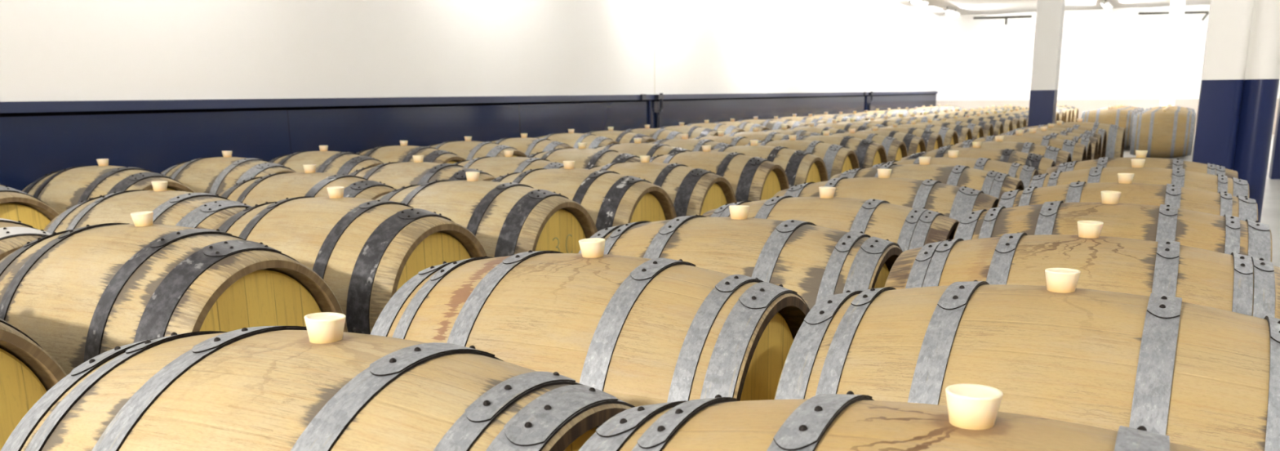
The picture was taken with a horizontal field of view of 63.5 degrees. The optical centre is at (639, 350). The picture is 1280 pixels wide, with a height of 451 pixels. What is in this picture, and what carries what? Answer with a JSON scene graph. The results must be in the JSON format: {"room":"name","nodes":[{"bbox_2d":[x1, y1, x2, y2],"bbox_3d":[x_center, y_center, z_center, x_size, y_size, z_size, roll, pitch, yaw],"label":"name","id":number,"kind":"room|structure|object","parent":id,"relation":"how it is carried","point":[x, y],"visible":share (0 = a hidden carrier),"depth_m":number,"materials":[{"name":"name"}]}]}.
{"room":"wine barrel cellar","nodes":[
{"label":"wine barrel cellar","id":0,"kind":"room"},
{"bbox_2d":[0,0,940,102],"bbox_3d":[0.079,-3.567,12.662,0.200,2.950,33.500,6,16,26],"label":"wall","id":1,"kind":"structure","parent":0,"point":[51,50],"depth_m":9.15,"materials":[{"name":"white paint"}]},
{"bbox_2d":[0,94,936,191],"bbox_3d":[0.186,-2.599,12.851,0.015,0.978,33.500,6,16,26],"label":"wainscoting","id":2,"kind":"structure","parent":1,"relation":"attached to","point":[32,148],"depth_m":7.77,"materials":[{"name":"blue paint"}]},
{"bbox_2d":[0,91,937,116],"bbox_3d":[0.193,-3.123,12.714,0.045,0.060,33.500,6,16,26],"label":"trim","id":3,"kind":"structure","parent":1,"relation":"attached to","point":[82,105],"depth_m":7.78,"materials":[{"name":"blue paint"}]},
{"bbox_2d":[640,93,664,128],"bbox_3d":[0.142,-2.599,12.649,0.083,1.075,0.550,6,16,26],"label":"conduit","id":4,"kind":"object","parent":1,"relation":"attached to","point":[642,96],"visible":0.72,"depth_m":12.70,"materials":[{"name":"grey metal"}]},
{"bbox_2d":[888,0,1210,15],"bbox_3d":[4.784,-4.540,9.939,10.800,0.150,33.900,6,16,26],"label":"ceiling","id":5,"kind":"structure","parent":0,"point":[935,6],"depth_m":23.68,"materials":[{"name":"white paint"}]},
{"bbox_2d":[908,0,928,7],"bbox_3d":[5.707,-7.189,21.231,0.150,0.165,1.400,6,16,26],"label":"ceiling lamp","id":6,"kind":"object","parent":5,"relation":"hanging from","point":[922,2],"visible":1,"depth_m":21.27,"materials":[{"name":"white metal"}]},
{"bbox_2d":[942,6,959,17],"bbox_3d":[7.320,-7.967,24.297,0.150,0.165,1.400,6,16,26],"label":"ceiling lamp","id":7,"kind":"object","parent":5,"relation":"hanging from","point":[948,11],"visible":1,"depth_m":24.10,"materials":[{"name":"white metal"}]},
{"bbox_2d":[935,4,1279,134],"bbox_3d":[12.457,-6.728,24.861,10.400,2.950,0.200,6,16,26],"label":"wall","id":8,"kind":"structure","parent":0,"point":[1115,56],"depth_m":25.46,"materials":[{"name":"white paint"}]},
{"bbox_2d":[973,15,1031,24],"bbox_3d":[9.126,-8.327,26.041,1.401,0.217,0.088,6,16,26],"label":"pipe","id":9,"kind":"object","parent":8,"relation":"attached to","point":[1009,16],"visible":1,"depth_m":25.98,"materials":[{"name":"white metal"}]},
{"bbox_2d":[1138,10,1208,20],"bbox_3d":[12.563,-7.876,24.347,1.496,0.250,0.088,6,16,26],"label":"pipe","id":10,"kind":"object","parent":8,"relation":"attached to","point":[1206,12],"visible":0.87,"depth_m":24.18,"materials":[{"name":"white metal"}]},
{"bbox_2d":[1123,133,1279,266],"bbox_3d":[4.817,-1.532,10.685,10.800,0.150,33.900,6,16,26],"label":"floor","id":11,"kind":"structure","parent":0,"point":[1270,215],"depth_m":9.59,"materials":[{"name":"concrete"}]},
{"bbox_2d":[0,217,52,260],"bbox_3d":[-2.243,-0.112,3.414,0.884,0.745,0.710,7,16,27],"label":"wine barrel","id":12,"kind":"object","parent":11,"relation":"on","point":[14,234],"visible":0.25,"depth_m":3.18,"materials":[{"name":"brown wood"}]},
{"bbox_2d":[0,183,59,229],"bbox_3d":[-3.203,-0.468,4.871,0.896,0.756,0.720,7,16,27],"label":"wine barrel","id":13,"kind":"object","parent":11,"relation":"on","point":[16,205],"visible":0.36,"depth_m":4.71,"materials":[{"name":"brown wood"}]},
{"bbox_2d":[0,317,66,450],"bbox_3d":[-1.763,0.167,2.249,0.894,0.754,0.718,7,16,27],"label":"wine barrel","id":14,"kind":"object","parent":11,"relation":"on","point":[27,371],"visible":0.55,"depth_m":2.19,"materials":[{"name":"brown wood"}]},
{"bbox_2d":[22,158,195,213],"bbox_3d":[-2.872,-0.659,5.620,0.899,0.757,0.722,6,16,26],"label":"wine barrel","id":15,"kind":"object","parent":11,"relation":"on","point":[61,190],"visible":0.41,"depth_m":5.35,"materials":[{"name":"brown wood"}]},
{"bbox_2d":[43,180,251,234],"bbox_3d":[-1.856,-0.289,4.088,0.896,0.756,0.720,6,16,26],"label":"wine barrel","id":16,"kind":"object","parent":11,"relation":"on","point":[171,207],"visible":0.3,"depth_m":3.86,"materials":[{"name":"brown wood"}]},
{"bbox_2d":[0,211,347,374],"bbox_3d":[-1.382,-0.018,2.968,0.899,0.758,0.722,6,16,26],"label":"wine barrel","id":17,"kind":"object","parent":11,"relation":"on","point":[81,294],"visible":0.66,"depth_m":2.68,"materials":[{"name":"brown wood"}]},
{"bbox_2d":[160,151,296,195],"bbox_3d":[-2.477,-0.832,6.296,0.900,0.759,0.723,6,16,26],"label":"wine barrel","id":18,"kind":"object","parent":11,"relation":"on","point":[208,175],"visible":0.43,"depth_m":6.02,"materials":[{"name":"brown wood"}]},
{"bbox_2d":[218,164,394,206],"bbox_3d":[-1.520,-0.488,4.855,0.906,0.765,0.728,6,16,26],"label":"wine barrel","id":19,"kind":"object","parent":11,"relation":"on","point":[275,187],"visible":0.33,"depth_m":4.63,"materials":[{"name":"brown wood"}]},
{"bbox_2d":[0,311,635,450],"bbox_3d":[-0.455,0.315,1.589,0.870,0.756,0.720,6,15,26],"label":"wine barrel","id":20,"kind":"object","parent":11,"relation":"on","point":[318,385],"visible":0.94,"depth_m":1.38,"materials":[{"name":"brown wood"}]},
{"bbox_2d":[269,145,383,174],"bbox_3d":[-2.096,-0.995,6.945,0.896,0.755,0.720,6,16,26],"label":"wine barrel","id":21,"kind":"object","parent":11,"relation":"on","point":[325,161],"visible":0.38,"depth_m":6.68,"materials":[{"name":"brown wood"}]},
{"bbox_2d":[212,186,487,333],"bbox_3d":[-1.054,-0.200,3.682,0.902,0.761,0.725,6,16,26],"label":"wine barrel","id":22,"kind":"object","parent":11,"relation":"on","point":[365,250],"visible":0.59,"depth_m":3.37,"materials":[{"name":"brown wood"}]},
{"bbox_2d":[355,140,466,163],"bbox_3d":[-1.714,-1.161,7.597,0.896,0.756,0.720,6,16,26],"label":"wine barrel","id":23,"kind":"object","parent":11,"relation":"on","point":[403,153],"visible":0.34,"depth_m":7.35,"materials":[{"name":"brown wood"}]},
{"bbox_2d":[348,155,496,189],"bbox_3d":[-1.173,-0.668,5.572,0.903,0.762,0.726,6,16,26],"label":"wine barrel","id":24,"kind":"object","parent":11,"relation":"on","point":[397,175],"visible":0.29,"depth_m":5.34,"materials":[{"name":"brown wood"}]},
{"bbox_2d":[428,136,526,159],"bbox_3d":[-1.363,-1.337,8.295,0.893,0.754,0.718,6,16,27],"label":"wine barrel","id":25,"kind":"object","parent":11,"relation":"on","point":[468,149],"visible":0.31,"depth_m":8.04,"materials":[{"name":"brown wood"}]},
{"bbox_2d":[374,171,597,257],"bbox_3d":[-0.692,-0.375,4.379,0.898,0.758,0.722,6,16,26],"label":"wine barrel","id":26,"kind":"object","parent":11,"relation":"on","point":[509,218],"visible":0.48,"depth_m":4.10,"materials":[{"name":"brown wood"}]},
{"bbox_2d":[452,150,574,177],"bbox_3d":[-0.773,-0.821,6.198,0.888,0.749,0.713,6,16,26],"label":"wine barrel","id":27,"kind":"object","parent":11,"relation":"on","point":[496,166],"visible":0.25,"depth_m":5.98,"materials":[{"name":"brown wood"}]},
{"bbox_2d":[488,133,574,155],"bbox_3d":[-0.995,-1.508,8.985,0.886,0.746,0.712,6,16,26],"label":"wine barrel","id":28,"kind":"object","parent":11,"relation":"on","point":[528,146],"visible":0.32,"depth_m":8.72,"materials":[{"name":"brown wood"}]},
{"bbox_2d":[535,128,618,148],"bbox_3d":[-0.637,-1.694,9.701,0.896,0.755,0.720,7,16,27],"label":"wine barrel","id":29,"kind":"object","parent":11,"relation":"on","point":[572,139],"visible":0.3,"depth_m":9.43,"materials":[{"name":"brown wood"}]},
{"bbox_2d":[489,160,676,231],"bbox_3d":[-0.337,-0.545,5.052,0.896,0.755,0.720,6,16,27],"label":"wine barrel","id":30,"kind":"object","parent":11,"relation":"on","point":[611,198],"visible":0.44,"depth_m":4.77,"materials":[{"name":"brown wood"}]},
{"bbox_2d":[525,142,640,168],"bbox_3d":[-0.379,-1.009,6.925,0.896,0.756,0.720,7,16,27],"label":"wine barrel","id":31,"kind":"object","parent":11,"relation":"on","point":[584,157],"visible":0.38,"depth_m":6.68,"materials":[{"name":"brown wood"}]},
{"bbox_2d":[370,237,809,406],"bbox_3d":[-0.099,0.126,2.334,0.872,0.758,0.722,6,16,26],"label":"wine barrel","id":32,"kind":"object","parent":11,"relation":"on","point":[636,331],"visible":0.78,"depth_m":2.06,"materials":[{"name":"brown wood"}]},
{"bbox_2d":[582,126,656,143],"bbox_3d":[-0.288,-1.864,10.378,0.891,0.752,0.716,6,16,26],"label":"wine barrel","id":33,"kind":"object","parent":11,"relation":"on","point":[620,136],"visible":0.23,"depth_m":10.12,"materials":[{"name":"brown wood"}]},
{"bbox_2d":[591,137,692,157],"bbox_3d":[-0.013,-1.179,7.597,0.896,0.756,0.720,6,16,26],"label":"wine barrel","id":34,"kind":"object","parent":11,"relation":"on","point":[638,148],"visible":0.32,"depth_m":7.37,"materials":[{"name":"brown wood"}]},
{"bbox_2d":[622,124,690,140],"bbox_3d":[0.082,-2.037,11.067,0.887,0.748,0.712,6,16,26],"label":"wine barrel","id":35,"kind":"object","parent":11,"relation":"on","point":[657,134],"visible":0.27,"depth_m":10.80,"materials":[{"name":"brown wood"}]},
{"bbox_2d":[585,155,736,217],"bbox_3d":[0.031,-0.703,5.711,0.876,0.738,0.704,7,16,27],"label":"wine barrel","id":36,"kind":"object","parent":11,"relation":"on","point":[691,191],"visible":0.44,"depth_m":5.43,"materials":[{"name":"brown wood"}]},
{"bbox_2d":[657,122,718,138],"bbox_3d":[0.475,-2.211,11.744,0.891,0.751,0.716,7,16,27],"label":"wine barrel","id":37,"kind":"object","parent":11,"relation":"on","point":[693,131],"visible":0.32,"depth_m":11.47,"materials":[{"name":"brown wood"}]},
{"bbox_2d":[644,133,731,151],"bbox_3d":[0.360,-1.357,8.301,0.893,0.753,0.717,7,16,27],"label":"wine barrel","id":38,"kind":"object","parent":11,"relation":"on","point":[692,144],"visible":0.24,"depth_m":8.08,"materials":[{"name":"brown wood"}]},
{"bbox_2d":[684,120,745,133],"bbox_3d":[0.807,-2.409,12.516,0.898,0.758,0.721,6,16,26],"label":"wine barrel","id":39,"kind":"object","parent":11,"relation":"on","point":[727,129],"visible":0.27,"depth_m":12.25,"materials":[{"name":"brown wood"}]},
{"bbox_2d":[648,145,789,202],"bbox_3d":[0.412,-0.890,6.412,0.896,0.756,0.720,6,16,26],"label":"wine barrel","id":40,"kind":"object","parent":11,"relation":"on","point":[750,178],"visible":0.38,"depth_m":6.13,"materials":[{"name":"brown wood"}]},
{"bbox_2d":[687,131,763,146],"bbox_3d":[0.705,-1.538,9.040,0.880,0.742,0.707,7,16,27],"label":"wine barrel","id":41,"kind":"object","parent":11,"relation":"on","point":[733,140],"visible":0.16,"depth_m":8.82,"materials":[{"name":"brown wood"}]},
{"bbox_2d":[577,204,902,310],"bbox_3d":[0.283,-0.042,2.998,0.870,0.756,0.720,6,16,26],"label":"wine barrel","id":42,"kind":"object","parent":11,"relation":"on","point":[815,262],"visible":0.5,"depth_m":2.73,"materials":[{"name":"brown wood"}]},
{"bbox_2d":[714,118,768,131],"bbox_3d":[1.172,-2.567,13.141,0.895,0.755,0.720,7,16,27],"label":"wine barrel","id":43,"kind":"object","parent":11,"relation":"on","point":[746,126],"visible":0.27,"depth_m":12.87,"materials":[{"name":"brown wood"}]},
{"bbox_2d":[723,127,796,141],"bbox_3d":[1.085,-1.725,9.757,0.891,0.751,0.716,6,16,26],"label":"wine barrel","id":44,"kind":"object","parent":11,"relation":"on","point":[761,135],"visible":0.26,"depth_m":9.53,"materials":[{"name":"brown wood"}]},
{"bbox_2d":[735,116,791,129],"bbox_3d":[1.552,-2.760,13.890,0.901,0.760,0.724,6,16,26],"label":"wine barrel","id":45,"kind":"object","parent":11,"relation":"on","point":[771,124],"visible":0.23,"depth_m":13.62,"materials":[{"name":"brown wood"}]},
{"bbox_2d":[710,139,828,187],"bbox_3d":[0.778,-1.062,7.091,0.894,0.754,0.719,6,16,26],"label":"wine barrel","id":46,"kind":"object","parent":11,"relation":"on","point":[800,166],"visible":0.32,"depth_m":6.82,"materials":[{"name":"brown wood"}]},
{"bbox_2d":[764,115,807,127],"bbox_3d":[1.907,-2.917,14.544,0.883,0.744,0.710,7,16,27],"label":"wine barrel","id":47,"kind":"object","parent":11,"relation":"on","point":[792,123],"visible":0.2,"depth_m":14.27,"materials":[{"name":"brown wood"}]},
{"bbox_2d":[762,125,823,137],"bbox_3d":[1.453,-1.895,10.447,0.879,0.741,0.706,6,16,27],"label":"wine barrel","id":48,"kind":"object","parent":11,"relation":"on","point":[784,131],"visible":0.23,"depth_m":10.23,"materials":[{"name":"brown wood"}]},
{"bbox_2d":[771,114,826,124],"bbox_3d":[2.271,-3.106,15.256,0.901,0.760,0.724,7,16,27],"label":"wine barrel","id":49,"kind":"object","parent":11,"relation":"on","point":[806,120],"visible":0.2,"depth_m":15.00,"materials":[{"name":"brown wood"}]},
{"bbox_2d":[745,134,859,180],"bbox_3d":[1.146,-1.246,7.812,0.896,0.756,0.720,6,16,26],"label":"wine barrel","id":50,"kind":"object","parent":11,"relation":"on","point":[837,159],"visible":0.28,"depth_m":7.53,"materials":[{"name":"brown wood"}]},
{"bbox_2d":[778,122,848,134],"bbox_3d":[1.841,-2.076,11.148,0.886,0.747,0.712,7,16,27],"label":"wine barrel","id":51,"kind":"object","parent":11,"relation":"on","point":[811,128],"visible":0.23,"depth_m":10.93,"materials":[{"name":"brown wood"}]},
{"bbox_2d":[804,113,839,123],"bbox_3d":[2.621,-3.275,15.949,0.884,0.746,0.710,6,16,26],"label":"wine barrel","id":52,"kind":"object","parent":11,"relation":"on","point":[826,120],"visible":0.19,"depth_m":15.71,"materials":[{"name":"brown wood"}]},
{"bbox_2d":[702,186,959,251],"bbox_3d":[0.645,-0.199,3.632,0.874,0.747,0.712,6,16,26],"label":"wine barrel","id":53,"kind":"object","parent":11,"relation":"on","point":[910,228],"visible":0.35,"depth_m":3.38,"materials":[{"name":"brown wood"}]},
{"bbox_2d":[812,111,855,121],"bbox_3d":[2.981,-3.452,16.625,0.899,0.758,0.722,7,16,27],"label":"wine barrel","id":54,"kind":"object","parent":11,"relation":"on","point":[842,118],"visible":0.19,"depth_m":16.36,"materials":[{"name":"brown wood"}]},
{"bbox_2d":[785,130,887,168],"bbox_3d":[1.523,-1.425,8.513,0.900,0.759,0.723,6,16,26],"label":"wine barrel","id":55,"kind":"object","parent":11,"relation":"on","point":[868,153],"visible":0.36,"depth_m":8.23,"materials":[{"name":"brown wood"}]},
{"bbox_2d":[802,119,871,132],"bbox_3d":[2.219,-2.264,11.861,0.903,0.762,0.725,6,16,27],"label":"wine barrel","id":56,"kind":"object","parent":11,"relation":"on","point":[833,124],"visible":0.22,"depth_m":11.63,"materials":[{"name":"brown wood"}]},
{"bbox_2d":[838,111,868,120],"bbox_3d":[3.356,-3.622,17.317,0.885,0.747,0.711,7,16,27],"label":"wine barrel","id":57,"kind":"object","parent":11,"relation":"on","point":[856,117],"visible":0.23,"depth_m":17.04,"materials":[{"name":"brown wood"}]},
{"bbox_2d":[836,118,885,128],"bbox_3d":[2.566,-2.439,12.563,0.894,0.754,0.719,7,16,27],"label":"wine barrel","id":58,"kind":"object","parent":11,"relation":"on","point":[868,124],"visible":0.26,"depth_m":12.33,"materials":[{"name":"brown wood"}]},
{"bbox_2d":[843,111,880,119],"bbox_3d":[3.734,-3.799,18.022,0.879,0.742,0.706,6,16,26],"label":"wine barrel","id":59,"kind":"object","parent":11,"relation":"on","point":[865,115],"visible":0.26,"depth_m":17.78,"materials":[{"name":"brown wood"}]},
{"bbox_2d":[829,128,907,161],"bbox_3d":[1.880,-1.597,9.212,0.887,0.748,0.712,6,16,26],"label":"wine barrel","id":60,"kind":"object","parent":11,"relation":"on","point":[895,149],"visible":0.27,"depth_m":8.95,"materials":[{"name":"brown wood"}]},
{"bbox_2d":[856,110,890,118],"bbox_3d":[4.080,-3.972,18.706,0.880,0.741,0.707,7,16,27],"label":"wine barrel","id":61,"kind":"object","parent":11,"relation":"on","point":[881,115],"visible":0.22,"depth_m":18.46,"materials":[{"name":"brown wood"}]},
{"bbox_2d":[853,116,902,126],"bbox_3d":[2.964,-2.615,13.266,0.889,0.750,0.715,6,16,26],"label":"wine barrel","id":62,"kind":"object","parent":11,"relation":"on","point":[886,122],"visible":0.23,"depth_m":13.04,"materials":[{"name":"brown wood"}]},
{"bbox_2d":[858,108,900,116],"bbox_3d":[4.438,-4.155,19.390,0.902,0.761,0.725,7,16,27],"label":"wine barrel","id":63,"kind":"object","parent":11,"relation":"on","point":[888,113],"visible":0.2,"depth_m":19.13,"materials":[{"name":"brown wood"}]},
{"bbox_2d":[772,168,999,221],"bbox_3d":[1.006,-0.380,4.329,0.896,0.756,0.720,6,16,26],"label":"wine barrel","id":64,"kind":"object","parent":11,"relation":"on","point":[953,202],"visible":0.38,"depth_m":4.08,"materials":[{"name":"brown wood"}]},
{"bbox_2d":[847,126,926,155],"bbox_3d":[2.236,-1.768,9.897,0.882,0.743,0.709,6,16,26],"label":"wine barrel","id":65,"kind":"object","parent":11,"relation":"on","point":[914,144],"visible":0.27,"depth_m":9.63,"materials":[{"name":"brown wood"}]},
{"bbox_2d":[868,115,911,124],"bbox_3d":[3.312,-2.797,13.986,0.889,0.750,0.714,6,16,26],"label":"wine barrel","id":66,"kind":"object","parent":11,"relation":"on","point":[899,120],"visible":0.14,"depth_m":13.76,"materials":[{"name":"brown wood"}]},
{"bbox_2d":[578,383,1204,450],"bbox_3d":[0.356,0.408,1.181,0.870,0.755,0.720,6,16,26],"label":"wine barrel","id":67,"kind":"object","parent":11,"relation":"on","point":[971,420],"visible":1,"depth_m":1.11,"materials":[{"name":"brown wood"}]},
{"bbox_2d":[883,107,911,115],"bbox_3d":[4.826,-4.330,20.090,0.894,0.755,0.718,6,16,26],"label":"wine barrel","id":68,"kind":"object","parent":11,"relation":"on","point":[904,113],"visible":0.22,"depth_m":19.81,"materials":[{"name":"brown wood"}]},
{"bbox_2d":[861,123,942,151],"bbox_3d":[2.599,-1.948,10.594,0.889,0.750,0.715,6,16,26],"label":"wine barrel","id":69,"kind":"object","parent":11,"relation":"on","point":[933,140],"visible":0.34,"depth_m":10.32,"materials":[{"name":"brown wood"}]},
{"bbox_2d":[887,114,927,122],"bbox_3d":[3.691,-2.978,14.688,0.895,0.755,0.719,7,16,27],"label":"wine barrel","id":70,"kind":"object","parent":11,"relation":"on","point":[900,116],"visible":0.12,"depth_m":14.45,"materials":[{"name":"brown wood"}]},
{"bbox_2d":[881,120,959,146],"bbox_3d":[2.969,-2.128,11.293,0.896,0.754,0.720,7,16,27],"label":"wine barrel","id":71,"kind":"object","parent":11,"relation":"on","point":[949,136],"visible":0.22,"depth_m":11.02,"materials":[{"name":"brown wood"}]},
{"bbox_2d":[902,111,950,119],"bbox_3d":[4.416,-3.330,16.085,0.890,0.751,0.715,6,16,26],"label":"wine barrel","id":72,"kind":"object","parent":11,"relation":"on","point":[935,116],"visible":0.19,"depth_m":15.87,"materials":[{"name":"brown wood"}]},
{"bbox_2d":[830,156,1024,199],"bbox_3d":[1.376,-0.567,5.065,0.885,0.756,0.721,7,16,27],"label":"wine barrel","id":73,"kind":"object","parent":11,"relation":"on","point":[992,183],"visible":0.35,"depth_m":4.82,"materials":[{"name":"brown wood"}]},
{"bbox_2d":[908,119,972,142],"bbox_3d":[3.343,-2.303,11.985,0.893,0.753,0.718,6,16,27],"label":"wine barrel","id":74,"kind":"object","parent":11,"relation":"on","point":[964,133],"visible":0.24,"depth_m":11.70,"materials":[{"name":"brown wood"}]},
{"bbox_2d":[924,117,983,138],"bbox_3d":[3.709,-2.479,12.684,0.889,0.750,0.714,7,16,27],"label":"wine barrel","id":75,"kind":"object","parent":11,"relation":"on","point":[977,131],"visible":0.21,"depth_m":12.42,"materials":[{"name":"brown wood"}]},
{"bbox_2d":[871,150,1038,188],"bbox_3d":[1.707,-0.724,5.702,0.861,0.748,0.712,6,16,26],"label":"wine barrel","id":76,"kind":"object","parent":11,"relation":"on","point":[1025,173],"visible":0.21,"depth_m":5.46,"materials":[{"name":"brown wood"}]},
{"bbox_2d":[932,115,994,137],"bbox_3d":[4.063,-2.657,13.371,0.899,0.758,0.722,6,16,26],"label":"wine barrel","id":77,"kind":"object","parent":11,"relation":"on","point":[988,128],"visible":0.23,"depth_m":13.11,"materials":[{"name":"brown wood"}]},
{"bbox_2d":[950,114,1003,135],"bbox_3d":[4.435,-2.832,14.063,0.896,0.756,0.720,6,16,26],"label":"wine barrel","id":78,"kind":"object","parent":11,"relation":"on","point":[997,126],"visible":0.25,"depth_m":13.78,"materials":[{"name":"brown wood"}]},
{"bbox_2d":[900,141,1055,174],"bbox_3d":[2.078,-0.919,6.448,0.899,0.758,0.722,7,16,27],"label":"wine barrel","id":79,"kind":"object","parent":11,"relation":"on","point":[1042,163],"visible":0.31,"depth_m":6.21,"materials":[{"name":"brown wood"}]},
{"bbox_2d":[958,112,1013,133],"bbox_3d":[4.810,-3.010,14.764,0.898,0.757,0.722,6,16,26],"label":"wine barrel","id":80,"kind":"object","parent":11,"relation":"on","point":[1007,124],"visible":0.19,"depth_m":14.49,"materials":[{"name":"brown wood"}]},
{"bbox_2d":[969,111,1020,129],"bbox_3d":[5.170,-3.191,15.465,0.904,0.762,0.726,6,16,26],"label":"wine barrel","id":81,"kind":"object","parent":11,"relation":"on","point":[1015,122],"visible":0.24,"depth_m":15.21,"materials":[{"name":"brown wood"}]},
{"bbox_2d":[931,135,1071,165],"bbox_3d":[2.453,-1.094,7.127,0.905,0.763,0.727,7,16,27],"label":"wine barrel","id":82,"kind":"object","parent":11,"relation":"on","point":[1059,156],"visible":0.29,"depth_m":6.88,"materials":[{"name":"brown wood"}]},
{"bbox_2d":[980,111,1026,128],"bbox_3d":[5.533,-3.368,16.172,0.897,0.757,0.721,6,16,27],"label":"wine barrel","id":83,"kind":"object","parent":11,"relation":"on","point":[1022,120],"visible":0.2,"depth_m":15.90,"materials":[{"name":"brown wood"}]},
{"bbox_2d":[991,110,1028,127],"bbox_3d":[5.916,-3.536,16.854,0.886,0.747,0.712,6,16,26],"label":"wine barrel","id":84,"kind":"object","parent":11,"relation":"on","point":[1025,116],"visible":0.18,"depth_m":16.60,"materials":[{"name":"brown wood"}]},
{"bbox_2d":[955,129,1086,161],"bbox_3d":[2.838,-1.271,7.800,0.919,0.775,0.738,6,16,26],"label":"wine barrel","id":85,"kind":"object","parent":11,"relation":"on","point":[1077,151],"visible":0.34,"depth_m":7.54,"materials":[{"name":"brown wood"}]},
{"bbox_2d":[773,267,1279,450],"bbox_3d":[0.742,0.226,1.895,0.871,0.756,0.721,7,16,27],"label":"wine barrel","id":86,"kind":"object","parent":11,"relation":"on","point":[1202,377],"visible":0.88,"depth_m":1.67,"materials":[{"name":"brown wood"}]},
{"bbox_2d":[977,128,1091,159],"bbox_3d":[3.191,-1.435,8.470,0.878,0.763,0.726,7,16,27],"label":"wine barrel","id":87,"kind":"object","parent":11,"relation":"on","point":[1086,142],"visible":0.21,"depth_m":8.26,"materials":[{"name":"brown wood"}]},
{"bbox_2d":[1027,0,1065,126],"bbox_3d":[5.049,-3.660,12.819,0.285,2.950,0.330,6,16,26],"label":"pillar","id":88,"kind":"structure","parent":11,"relation":"on","point":[1050,13],"depth_m":12.70,"materials":[{"name":"paint"}]},
{"bbox_2d":[999,126,1097,159],"bbox_3d":[3.550,-1.604,9.161,0.879,0.752,0.716,6,16,26],"label":"wine barrel","id":89,"kind":"object","parent":11,"relation":"on","point":[1094,140],"visible":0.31,"depth_m":8.93,"materials":[{"name":"brown wood"}]},
{"bbox_2d":[1002,123,1102,159],"bbox_3d":[3.888,-1.780,9.850,0.882,0.754,0.719,6,16,26],"label":"wine barrel","id":90,"kind":"object","parent":11,"relation":"on","point":[1051,126],"visible":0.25,"depth_m":9.65,"materials":[{"name":"brown wood"}]},
{"bbox_2d":[1013,120,1106,157],"bbox_3d":[4.242,-1.954,10.527,0.872,0.758,0.722,7,16,27],"label":"wine barrel","id":91,"kind":"object","parent":11,"relation":"on","point":[1100,131],"visible":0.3,"depth_m":10.33,"materials":[{"name":"brown wood"}]},
{"bbox_2d":[1056,106,1070,122],"bbox_3d":[8.818,-4.953,22.413,0.902,0.760,0.725,6,16,26],"label":"wine barrel","id":92,"kind":"object","parent":11,"relation":"on","point":[1068,110],"visible":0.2,"depth_m":22.11,"materials":[{"name":"brown wood"}]},
{"bbox_2d":[1056,103,1078,121],"bbox_3d":[9.575,-5.304,23.795,0.902,0.760,0.724,7,16,27],"label":"wine barrel","id":93,"kind":"object","parent":11,"relation":"on","point":[1076,109],"visible":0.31,"depth_m":23.48,"materials":[{"name":"brown wood"}]},
{"bbox_2d":[884,220,1279,318],"bbox_3d":[1.079,0.058,2.559,0.884,0.756,0.720,6,16,26],"label":"wine barrel","id":94,"kind":"object","parent":11,"relation":"on","point":[1237,282],"visible":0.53,"depth_m":2.35,"materials":[{"name":"brown wood"}]},
{"bbox_2d":[1045,118,1124,158],"bbox_3d":[4.719,-2.120,11.166,0.892,0.762,0.726,7,16,27],"label":"wine barrel","id":95,"kind":"object","parent":11,"relation":"on","point":[1115,135],"visible":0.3,"depth_m":10.78,"materials":[{"name":"brown wood"}]},
{"bbox_2d":[1080,106,1135,148],"bbox_3d":[8.427,-4.011,18.637,0.872,0.757,0.722,6,16,26],"label":"wine barrel","id":96,"kind":"object","parent":11,"relation":"on","point":[1121,117],"visible":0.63,"depth_m":18.33,"materials":[{"name":"brown wood"}]},
{"bbox_2d":[952,190,1272,262],"bbox_3d":[1.458,-0.125,3.281,0.870,0.756,0.720,6,16,26],"label":"wine barrel","id":97,"kind":"object","parent":11,"relation":"on","point":[1227,233],"visible":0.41,"depth_m":3.07,"materials":[{"name":"brown wood"}]},
{"bbox_2d":[996,173,1257,221],"bbox_3d":[1.826,-0.298,3.964,0.870,0.755,0.720,6,16,26],"label":"wine barrel","id":98,"kind":"object","parent":11,"relation":"on","point":[1220,203],"visible":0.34,"depth_m":3.76,"materials":[{"name":"brown wood"}]},
{"bbox_2d":[1028,158,1248,197],"bbox_3d":[2.225,-0.486,4.696,0.874,0.758,0.723,6,16,26],"label":"wine barrel","id":99,"kind":"object","parent":11,"relation":"on","point":[1187,179],"visible":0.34,"depth_m":4.50,"materials":[{"name":"brown wood"}]},
{"bbox_2d":[1045,150,1238,178],"bbox_3d":[2.582,-0.664,5.403,0.884,0.756,0.720,6,16,26],"label":"wine barrel","id":100,"kind":"object","parent":11,"relation":"on","point":[1209,168],"visible":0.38,"depth_m":5.23,"materials":[{"name":"brown wood"}]},
{"bbox_2d":[1129,109,1195,157],"bbox_3d":[8.210,-3.411,16.240,0.867,0.752,0.717,6,15,26],"label":"wine barrel","id":101,"kind":"object","parent":11,"relation":"on","point":[1163,134],"visible":0.94,"depth_m":15.99,"materials":[{"name":"brown wood"}]},
{"bbox_2d":[1136,107,1195,149],"bbox_3d":[8.583,-3.587,16.925,0.872,0.756,0.721,6,16,26],"label":"wine barrel","id":102,"kind":"object","parent":11,"relation":"on","point":[1166,108],"visible":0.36,"depth_m":16.76,"materials":[{"name":"brown wood"}]},
{"bbox_2d":[1159,0,1186,106],"bbox_3d":[12.015,-6.359,23.392,0.300,2.950,0.300,6,16,26],"label":"pillar","id":103,"kind":"structure","parent":11,"relation":"on","point":[1176,14],"depth_m":23.17,"materials":[{"name":"paint"}]},
{"bbox_2d":[1191,0,1279,222],"bbox_3d":[3.269,-1.839,5.554,0.363,2.950,0.353,6,16,26],"label":"pillar","id":104,"kind":"structure","parent":11,"relation":"on","point":[1241,73],"depth_m":5.52,"materials":[{"name":"paint"}]},
{"bbox_2d":[1268,96,1279,178],"bbox_3d":[7.751,-3.505,12.074,0.330,2.950,0.330,6,16,26],"label":"pillar","id":105,"kind":"structure","parent":11,"relation":"on","point":[1274,171],"depth_m":12.30,"materials":[{"name":"paint"}]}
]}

